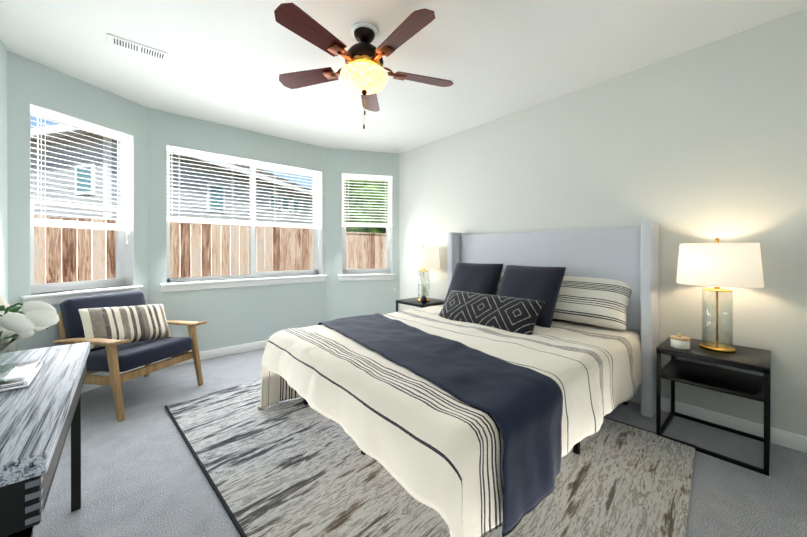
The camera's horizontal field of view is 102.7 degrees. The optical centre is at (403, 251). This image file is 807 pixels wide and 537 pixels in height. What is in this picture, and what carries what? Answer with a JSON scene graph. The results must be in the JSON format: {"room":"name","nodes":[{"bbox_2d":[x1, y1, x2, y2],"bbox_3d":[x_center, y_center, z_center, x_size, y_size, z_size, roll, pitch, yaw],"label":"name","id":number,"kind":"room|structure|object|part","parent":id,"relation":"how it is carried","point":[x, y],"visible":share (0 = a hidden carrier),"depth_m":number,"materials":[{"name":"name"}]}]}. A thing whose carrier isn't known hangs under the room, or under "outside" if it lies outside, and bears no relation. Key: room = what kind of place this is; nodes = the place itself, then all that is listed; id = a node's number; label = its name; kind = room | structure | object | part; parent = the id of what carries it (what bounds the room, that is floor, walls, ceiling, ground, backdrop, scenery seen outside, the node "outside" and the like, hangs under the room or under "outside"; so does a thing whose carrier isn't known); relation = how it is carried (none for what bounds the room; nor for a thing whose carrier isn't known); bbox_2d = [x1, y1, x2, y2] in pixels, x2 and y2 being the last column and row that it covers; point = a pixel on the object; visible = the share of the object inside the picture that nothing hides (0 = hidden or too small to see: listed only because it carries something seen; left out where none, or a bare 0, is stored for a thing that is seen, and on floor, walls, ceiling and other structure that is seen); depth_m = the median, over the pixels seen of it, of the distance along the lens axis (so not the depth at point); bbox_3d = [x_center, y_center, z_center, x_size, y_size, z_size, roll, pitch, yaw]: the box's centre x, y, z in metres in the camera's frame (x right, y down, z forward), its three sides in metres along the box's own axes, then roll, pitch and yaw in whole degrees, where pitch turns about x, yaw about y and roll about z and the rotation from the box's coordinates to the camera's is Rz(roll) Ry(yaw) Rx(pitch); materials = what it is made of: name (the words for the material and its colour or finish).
{"room":"bedroom","nodes":[
{"label":"bedroom","id":0,"kind":"room"},
{"bbox_2d":[0,39,7,302],"bbox_3d":[-1.581,-0.125,0.646,0.220,2.740,4.520,0,0,-41],"label":"wall","id":1,"kind":"structure","parent":0,"point":[3,193],"depth_m":2.33,"materials":[{"name":"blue paint"}]},
{"bbox_2d":[0,360,39,387],"bbox_3d":[-1.441,0.435,1.097,0.240,0.012,0.280,0,0,-41],"label":"book","id":2,"kind":"object","parent":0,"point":[20,375],"depth_m":1.13,"materials":[{"name":"white paper"}]},
{"bbox_2d":[7,50,147,374],"bbox_3d":[-2.916,-0.128,2.917,0.220,2.740,1.058,0,0,17],"label":"wall","id":3,"kind":"structure","parent":0,"point":[29,81],"depth_m":2.59,"materials":[{"name":"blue paint"}]},
{"bbox_2d":[22,113,139,304],"bbox_3d":[-2.887,-0.361,2.904,0.194,1.595,0.840,0,0,17],"label":"window","id":4,"kind":"structure","parent":3,"relation":"in","point":[119,279],"depth_m":2.97,"materials":[{"name":"white plastic"}]},
{"bbox_3d":[-2.803,0.404,2.880,0.018,0.065,0.840,0,0,17],"label":"window apron","id":5,"kind":"part","parent":4,"relation":"part of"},
{"bbox_2d":[31,105,131,230],"bbox_3d":[-2.857,-0.680,2.894,0.057,0.952,0.742,0,0,16],"label":"window blind","id":6,"kind":"object","parent":4,"relation":"attached to","point":[45,222],"visible":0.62,"depth_m":2.83,"materials":[{"name":"white plastic"}]},
{"bbox_2d":[37,113,38,199],"bbox_3d":[-2.915,-0.753,2.574,0.010,0.690,0.009,0,0,17],"label":"wand","id":7,"kind":"object","parent":6,"relation":"hanging from","point":[37,160],"visible":0.9,"depth_m":2.57,"materials":[{"name":"white plastic"}]},
{"bbox_2d":[20,285,142,299],"bbox_3d":[-2.841,0.357,2.891,0.160,0.030,0.860,0,0,17],"label":"window sill","id":8,"kind":"structure","parent":3,"relation":"attached to","point":[70,292],"depth_m":2.79,"materials":[{"name":"white wood"}]},
{"bbox_2d":[30,103,133,294],"bbox_3d":[-2.870,-0.409,2.899,0.120,1.501,0.752,0,0,17],"label":"liner","id":9,"kind":"object","parent":3,"relation":"attached to","point":[129,253],"visible":0.48,"depth_m":3.25,"materials":[{"name":"white"}]},
{"bbox_2d":[81,365,144,392],"bbox_3d":[-2.804,1.192,2.886,0.014,0.100,0.999,0,0,16],"label":"baseboard","id":10,"kind":"structure","parent":3,"relation":"attached to","point":[86,387],"depth_m":2.91,"materials":[{"name":"white wood"}]},
{"bbox_2d":[147,108,325,351],"bbox_3d":[-1.968,-0.130,4.114,2.100,2.740,0.220,0,0,-41],"label":"wall","id":11,"kind":"structure","parent":0,"point":[234,316],"depth_m":3.83,"materials":[{"name":"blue paint"}]},
{"bbox_2d":[151,340,267,365],"bbox_3d":[-1.892,1.190,4.027,2.040,0.100,0.014,0,0,-41],"label":"baseboard","id":12,"kind":"structure","parent":11,"relation":"attached to","point":[224,351],"depth_m":3.84,"materials":[{"name":"white"}]},
{"bbox_2d":[161,151,325,291],"bbox_3d":[-1.909,-0.357,4.122,1.910,1.585,0.193,0,0,-41],"label":"window","id":13,"kind":"structure","parent":11,"relation":"in","point":[253,273],"depth_m":4.14,"materials":[{"name":"white plastic"}]},
{"bbox_3d":[-1.852,0.403,4.057,1.910,0.065,0.018,0,0,-41],"label":"window apron","id":14,"kind":"part","parent":13,"relation":"part of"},
{"bbox_2d":[167,145,321,228],"bbox_3d":[-1.889,-0.737,4.098,1.812,0.823,0.057,0,0,-41],"label":"window blind","id":15,"kind":"object","parent":13,"relation":"attached to","point":[179,150],"visible":0.92,"depth_m":3.97,"materials":[{"name":"white plastic"}]},
{"bbox_2d":[172,182,172,214],"bbox_3d":[-2.516,-0.744,3.510,0.009,0.690,0.010,0,0,-41],"label":"wand","id":16,"kind":"object","parent":15,"relation":"hanging from","point":[172,198],"visible":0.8,"depth_m":3.51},
{"bbox_3d":[-1.220,-0.601,4.628,0.002,1.000,0.003,0,0,-41],"label":"cord","id":17,"kind":"part","parent":13,"relation":"part of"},
{"bbox_2d":[160,275,326,285],"bbox_3d":[-1.878,0.355,4.087,1.930,0.030,0.160,0,0,-41],"label":"window sill","id":18,"kind":"structure","parent":11,"relation":"attached to","point":[232,280],"depth_m":3.90,"materials":[{"name":"white wood"}]},
{"bbox_2d":[166,144,322,282],"bbox_3d":[-1.897,-0.406,4.108,1.822,1.491,0.120,0,0,-41],"label":"liner","id":19,"kind":"object","parent":11,"relation":"attached to","point":[321,224],"visible":0.52,"depth_m":4.66,"materials":[{"name":"white"}]},
{"bbox_2d":[326,148,398,320],"bbox_3d":[-0.619,-0.131,4.931,1.151,2.740,0.220,0,0,-13],"label":"wall","id":20,"kind":"structure","parent":0,"point":[344,299],"depth_m":4.79,"materials":[{"name":"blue paint"}]},
{"bbox_2d":[342,178,390,273],"bbox_3d":[-0.561,-0.406,4.926,0.760,1.490,0.165,0,0,-13],"label":"window","id":21,"kind":"structure","parent":20,"relation":"in","point":[387,269],"depth_m":4.95,"materials":[{"name":"white plastic"}]},
{"bbox_2d":[342,174,391,226],"bbox_3d":[-0.551,-0.759,4.881,0.752,0.780,0.057,0,0,-13],"label":"window blind","id":22,"kind":"object","parent":21,"relation":"attached to","point":[348,223],"visible":0.94,"depth_m":4.86,"materials":[{"name":"white plastic"}]},
{"bbox_3d":[-0.229,-0.601,4.922,0.002,1.000,0.003,0,0,-13],"label":"cord","id":23,"kind":"part","parent":21,"relation":"part of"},
{"bbox_2d":[339,276,394,280],"bbox_3d":[-0.538,0.401,4.828,0.850,0.065,0.018,0,0,-13],"label":"apron","id":24,"kind":"object","parent":20,"relation":"attached to","point":[356,278],"visible":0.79,"depth_m":4.81,"materials":[{"name":"white wood"}]},
{"bbox_2d":[342,173,391,272],"bbox_3d":[-0.554,-0.407,4.894,0.762,1.491,0.120,0,0,-13],"label":"liner","id":25,"kind":"object","parent":20,"relation":"attached to","point":[391,213],"visible":0.48,"depth_m":4.97,"materials":[{"name":"white"}]},
{"bbox_2d":[338,273,395,276],"bbox_3d":[-0.547,0.354,4.866,0.870,0.030,0.160,0,0,-13],"label":"window sill","id":26,"kind":"structure","parent":20,"relation":"attached to","point":[368,274],"depth_m":4.79,"materials":[{"name":"white wood"}]},
{"bbox_2d":[0,0,806,152],"bbox_3d":[-0.215,-1.497,2.177,4.250,0.001,5.400,0,0,-41],"label":"ceiling","id":27,"kind":"structure","parent":0,"point":[227,62],"depth_m":2.42,"materials":[{"name":"white paint"}]},
{"bbox_2d":[107,33,167,60],"bbox_3d":[-1.948,-1.493,2.373,0.340,0.010,0.130,0,0,-41],"label":"ceiling vent","id":28,"kind":"object","parent":27,"relation":"in","point":[134,46],"visible":1,"depth_m":2.36,"materials":[{"name":"white metal"}]},
{"bbox_2d":[274,3,453,128],"bbox_3d":[-0.245,-1.164,2.159,1.281,0.667,1.242,0,0,-41],"label":"fan","id":29,"kind":"object","parent":27,"relation":"hanging from","point":[364,73],"visible":1,"depth_m":2.08,"materials":[{"name":"brown wood"}]},
{"bbox_3d":[-0.693,-1.248,2.327,0.440,0.007,0.149,0,-12,17],"label":"blade","id":30,"kind":"part","parent":29,"relation":"part of","materials":[{"name":"brown wood"}]},
{"bbox_3d":[-0.520,-1.247,1.833,0.149,0.007,0.440,-14,-8,34],"label":"blade","id":31,"kind":"part","parent":29,"relation":"part of","materials":[{"name":"brown wood"}]},
{"bbox_3d":[-0.267,-1.334,2.199,0.260,0.126,0.260,0,0,-41],"label":"motor","id":32,"kind":"part","parent":29,"relation":"part of","materials":[{"name":"brown metal"}]},
{"bbox_3d":[-0.267,-1.146,2.199,0.324,0.107,0.324,0,0,-41],"label":"lamp shade","id":33,"kind":"part","parent":29,"relation":"part of","materials":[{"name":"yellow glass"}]},
{"bbox_3d":[-0.277,-1.248,2.644,0.149,0.007,0.440,12,0,-1],"label":"blade","id":34,"kind":"part","parent":29,"relation":"part of","materials":[{"name":"brown wood"}]},
{"bbox_3d":[0.003,-1.247,1.845,0.149,0.007,0.440,-15,9,-36],"label":"blade","id":35,"kind":"part","parent":29,"relation":"part of","materials":[{"name":"brown wood"}]},
{"bbox_3d":[0.153,-1.248,2.346,0.440,0.007,0.149,0,12,-19],"label":"blade","id":36,"kind":"part","parent":29,"relation":"part of","materials":[{"name":"brown wood"}]},
{"bbox_2d":[33,348,806,536],"bbox_3d":[-0.215,1.243,2.181,4.250,0.001,5.400,0,0,-41],"label":"floor","id":37,"kind":"structure","parent":0,"point":[142,474],"depth_m":1.79,"materials":[{"name":"carpet"}]},
{"bbox_2d":[0,342,89,536],"bbox_3d":[-1.383,0.849,1.016,0.500,0.790,1.180,0,0,-41],"label":"desk","id":38,"kind":"object","parent":37,"relation":"on","point":[40,415],"visible":0.94,"depth_m":0.88,"materials":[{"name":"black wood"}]},
{"bbox_2d":[0,295,13,358],"bbox_3d":[-1.674,0.291,1.253,0.225,0.325,0.225,0,0,-41],"label":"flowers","id":39,"kind":"object","parent":38,"relation":"on","point":[3,301],"visible":0.15,"depth_m":1.29,"materials":[{"name":"beige plant"}]},
{"bbox_2d":[0,334,17,381],"bbox_3d":[-1.441,0.359,1.097,0.134,0.141,0.224,0,0,-41],"label":"vase","id":40,"kind":"object","parent":38,"relation":"on","point":[7,371],"depth_m":1.14,"materials":[{"name":"clear glass"}]},
{"bbox_2d":[0,362,44,392],"bbox_3d":[-1.441,0.448,1.097,0.260,0.012,0.300,0,0,-41],"label":"book","id":41,"kind":"object","parent":38,"relation":"on","point":[21,376],"depth_m":1.12,"materials":[{"name":"white paper"}]},
{"bbox_2d":[0,301,58,392],"bbox_3d":[-1.415,0.316,1.114,0.322,0.275,0.366,0,0,-41],"label":"tulips","id":42,"kind":"object","parent":38,"relation":"on","point":[26,319],"visible":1,"depth_m":1.14,"materials":[{"name":"white plant"}]},
{"bbox_3d":[-1.378,0.301,1.127,0.072,0.237,0.014,0,0,-41],"label":"stem","id":43,"kind":"part","parent":42,"relation":"part of","materials":[{"name":"green plant"}]},
{"bbox_2d":[53,291,206,421],"bbox_3d":[-2.340,0.813,2.793,0.823,0.857,0.740,0,0,17],"label":"armchair","id":44,"kind":"object","parent":37,"relation":"on","point":[123,332],"visible":0.9,"depth_m":2.64,"materials":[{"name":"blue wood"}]},
{"bbox_3d":[-2.724,0.737,2.598,0.178,0.470,0.030,0,0,17],"label":"post","id":45,"kind":"part","parent":44,"relation":"part of","materials":[{"name":"brown wood"}]},
{"bbox_3d":[-2.393,0.686,2.466,0.730,0.075,0.085,0,0,17],"label":"arm","id":46,"kind":"part","parent":44,"relation":"part of"},
{"bbox_3d":[-2.582,0.997,2.868,0.030,0.060,0.620,0,0,17],"label":"rail","id":47,"kind":"part","parent":44,"relation":"part of","materials":[{"name":"brown wood"}]},
{"bbox_3d":[-2.421,0.982,2.478,0.570,0.100,0.032,0,0,17],"label":"rail","id":48,"kind":"part","parent":44,"relation":"part of","materials":[{"name":"brown wood"}]},
{"bbox_3d":[-2.133,0.970,2.388,0.159,0.545,0.040,0,0,17],"label":"leg","id":49,"kind":"part","parent":44,"relation":"part of","materials":[{"name":"brown wood"}]},
{"bbox_2d":[79,304,170,348],"bbox_3d":[-2.364,0.627,2.779,0.148,0.360,0.660,-31,-16,17],"label":"pillow","id":50,"kind":"object","parent":44,"relation":"on","point":[138,323],"depth_m":2.71,"materials":[{"name":"beige fabric"}]},
{"bbox_3d":[-2.296,0.872,2.779,0.580,0.130,0.600,-5,-1,17],"label":"seat","id":51,"kind":"part","parent":44,"relation":"part of","materials":[{"name":"blue fabric"}]},
{"bbox_3d":[-2.057,0.962,2.704,0.030,0.060,0.620,0,0,17],"label":"rail","id":52,"kind":"part","parent":44,"relation":"part of","materials":[{"name":"brown wood"}]},
{"bbox_3d":[-2.198,0.685,3.091,0.730,0.075,0.085,0,0,17],"label":"arm","id":53,"kind":"part","parent":44,"relation":"part of"},
{"bbox_3d":[-1.939,0.969,3.008,0.159,0.545,0.040,0,0,17],"label":"leg","id":54,"kind":"part","parent":44,"relation":"part of","materials":[{"name":"brown wood"}]},
{"bbox_2d":[396,297,444,311],"bbox_3d":[0.243,0.940,4.212,0.479,0.600,0.504,0,0,-41],"label":"nightstand","id":55,"kind":"object","parent":37,"relation":"on","point":[416,303],"visible":0.27,"depth_m":4.11,"materials":[{"name":"black wood"}]},
{"bbox_2d":[408,244,439,301],"bbox_3d":[0.264,0.272,4.190,0.413,0.735,0.413,0,0,-41],"label":"lamp","id":56,"kind":"object","parent":55,"relation":"on","point":[423,257],"visible":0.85,"depth_m":4.03,"materials":[{"name":"white fabric"}]},
{"bbox_3d":[0.264,0.079,4.189,0.413,0.270,0.413,0,0,-41],"label":"lamp shade","id":57,"kind":"part","parent":56,"relation":"part of","materials":[{"name":"white fabric"}]},
{"bbox_3d":[0.264,0.436,4.190,0.148,0.363,0.148,0,0,-41],"label":"glass","id":58,"kind":"part","parent":56,"relation":"part of","materials":[{"name":"clear glass"}]},
{"bbox_2d":[420,281,429,302],"bbox_3d":[0.279,0.508,3.989,0.145,0.264,0.128,0,0,-41],"label":"vase","id":59,"kind":"object","parent":55,"relation":"on","point":[423,299],"visible":1,"depth_m":3.97,"materials":[{"name":"grey"}]},
{"bbox_2d":[167,379,694,536],"bbox_3d":[-0.025,1.236,2.305,3.050,0.014,2.240,0,0,44],"label":"rug","id":60,"kind":"object","parent":37,"relation":"on","point":[295,467],"visible":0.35,"depth_m":1.73,"materials":[{"name":"grey fabric"}]},
{"bbox_2d":[165,405,695,536],"bbox_3d":[-0.025,1.235,2.305,3.050,0.016,2.240,0,0,44],"label":"binding","id":61,"kind":"object","parent":60,"relation":"attached to","point":[223,502],"visible":0.39,"depth_m":1.78,"materials":[{"name":"grey fabric"}]},
{"bbox_2d":[257,221,658,536],"bbox_3d":[0.428,0.507,2.538,2.426,1.470,2.076,0,0,-41],"label":"bed","id":62,"kind":"object","parent":37,"relation":"on","point":[498,384],"visible":1,"depth_m":1.93,"materials":[{"name":"grey fabric"}]},
{"bbox_2d":[318,313,562,536],"bbox_3d":[0.049,0.796,2.212,0.950,0.412,2.076,0,0,-41],"label":"throw","id":63,"kind":"object","parent":62,"relation":"on","point":[512,390],"depth_m":1.50,"materials":[{"name":"blue fabric"}]},
{"bbox_3d":[0.496,1.059,2.596,1.970,0.334,1.710,0,0,-41],"label":"frame","id":64,"kind":"part","parent":62,"relation":"part of","materials":[{"name":"white fabric"}]},
{"bbox_3d":[1.323,0.481,3.264,0.085,1.360,1.856,0,0,-41],"label":"headboard panel","id":65,"kind":"part","parent":62,"relation":"part of","materials":[{"name":"grey fabric"}]},
{"bbox_2d":[656,337,770,475],"bbox_3d":[2.038,0.943,2.128,0.479,0.600,0.504,0,0,-41],"label":"nightstand","id":66,"kind":"object","parent":37,"relation":"on","point":[742,384],"visible":0.83,"depth_m":2.06,"materials":[{"name":"black metal"}]},
{"bbox_2d":[670,334,690,349],"bbox_3d":[1.846,0.596,2.155,0.104,0.092,0.104,0,0,-41],"label":"candle","id":67,"kind":"object","parent":66,"relation":"on","point":[679,341],"visible":1,"depth_m":2.12,"materials":[{"name":"white ceramic"}]},
{"bbox_3d":[1.846,0.578,2.155,0.104,0.012,0.104,0,0,-41],"label":"lid","id":68,"kind":"part","parent":67,"relation":"part of","materials":[{"name":"brown wood"}]},
{"bbox_2d":[660,359,769,401],"bbox_3d":[2.038,0.830,2.128,0.467,0.025,0.492,0,0,-41],"label":"shelf","id":69,"kind":"object","parent":66,"relation":"attached to","point":[741,384],"depth_m":2.08,"materials":[{"name":"black"}]},
{"bbox_2d":[667,237,763,385],"bbox_3d":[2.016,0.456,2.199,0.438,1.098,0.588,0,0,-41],"label":"lamp","id":70,"kind":"object","parent":66,"relation":"on","point":[717,265],"visible":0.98,"depth_m":2.02,"materials":[{"name":"gold metal"}]},
{"bbox_3d":[2.064,0.439,2.124,0.012,0.363,0.012,0,0,-41],"label":"rod","id":71,"kind":"part","parent":70,"relation":"part of","materials":[{"name":"gold metal"}]},
{"bbox_3d":[2.064,0.439,2.124,0.148,0.363,0.148,0,0,-41],"label":"glass","id":72,"kind":"part","parent":70,"relation":"part of","materials":[{"name":"clear glass"}]},
{"bbox_3d":[2.064,0.082,2.123,0.413,0.270,0.413,0,0,-41],"label":"lamp shade","id":73,"kind":"part","parent":70,"relation":"part of","materials":[{"name":"white fabric"}]},
{"bbox_2d":[399,9,806,436],"bbox_3d":[1.490,-0.129,3.318,0.220,2.740,4.560,0,0,-41],"label":"wall","id":74,"kind":"structure","parent":0,"point":[706,143],"depth_m":2.45,"materials":[{"name":"white paint"}]},
{"bbox_2d":[629,396,806,452],"bbox_3d":[1.401,1.191,3.244,0.014,0.100,4.500,0,0,-41],"label":"baseboard","id":75,"kind":"structure","parent":74,"relation":"attached to","point":[794,441],"depth_m":2.21,"materials":[{"name":"white"}]},
{"label":"outside","id":76,"kind":"structure","parent":0,"visible":0},
{"label":"ground","id":77,"kind":"structure","parent":76,"visible":0},
{"bbox_2d":[31,124,311,228],"bbox_3d":[-9.920,-1.802,15.920,8.930,6.750,14.460,0,0,14],"label":"house","id":78,"kind":"structure","parent":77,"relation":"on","point":[102,146],"depth_m":10.13,"materials":[{"name":"grey"}]},
{"bbox_2d":[34,214,312,283],"bbox_3d":[-6.490,0.547,2.951,13.350,2.090,0.060,0,0,-41],"label":"fence","id":79,"kind":"object","parent":77,"relation":"on","point":[283,253],"depth_m":5.40,"materials":[{"name":"brown wood"}]},
{"bbox_2d":[344,179,365,215],"bbox_3d":[-2.583,-1.655,15.938,3.119,6.462,3.692,0,0,-41],"label":"tree","id":80,"kind":"object","parent":77,"relation":"on","point":[352,188],"depth_m":14.20,"materials":[{"name":"green plant"}]},
{"bbox_2d":[346,232,385,268],"bbox_3d":[2.073,0.514,12.164,11.650,2.130,0.100,0,0,-41],"label":"fence","id":81,"kind":"object","parent":77,"relation":"on","point":[367,240],"depth_m":9.40,"materials":[{"name":"brown wood"}]},
{"bbox_2d":[344,184,387,234],"bbox_3d":[-1.047,-0.476,12.294,2.946,4.118,2.616,0,0,-41],"label":"tree","id":82,"kind":"object","parent":77,"relation":"on","point":[357,194],"depth_m":11.18,"materials":[{"name":"green plant"}]},
{"bbox_2d":[366,180,387,186],"bbox_3d":[-0.092,-1.165,14.821,3.124,5.488,3.297,0,0,-41],"label":"tree","id":83,"kind":"object","parent":77,"relation":"on","point":[384,183],"depth_m":13.99,"materials":[{"name":"green plant"}]}
]}

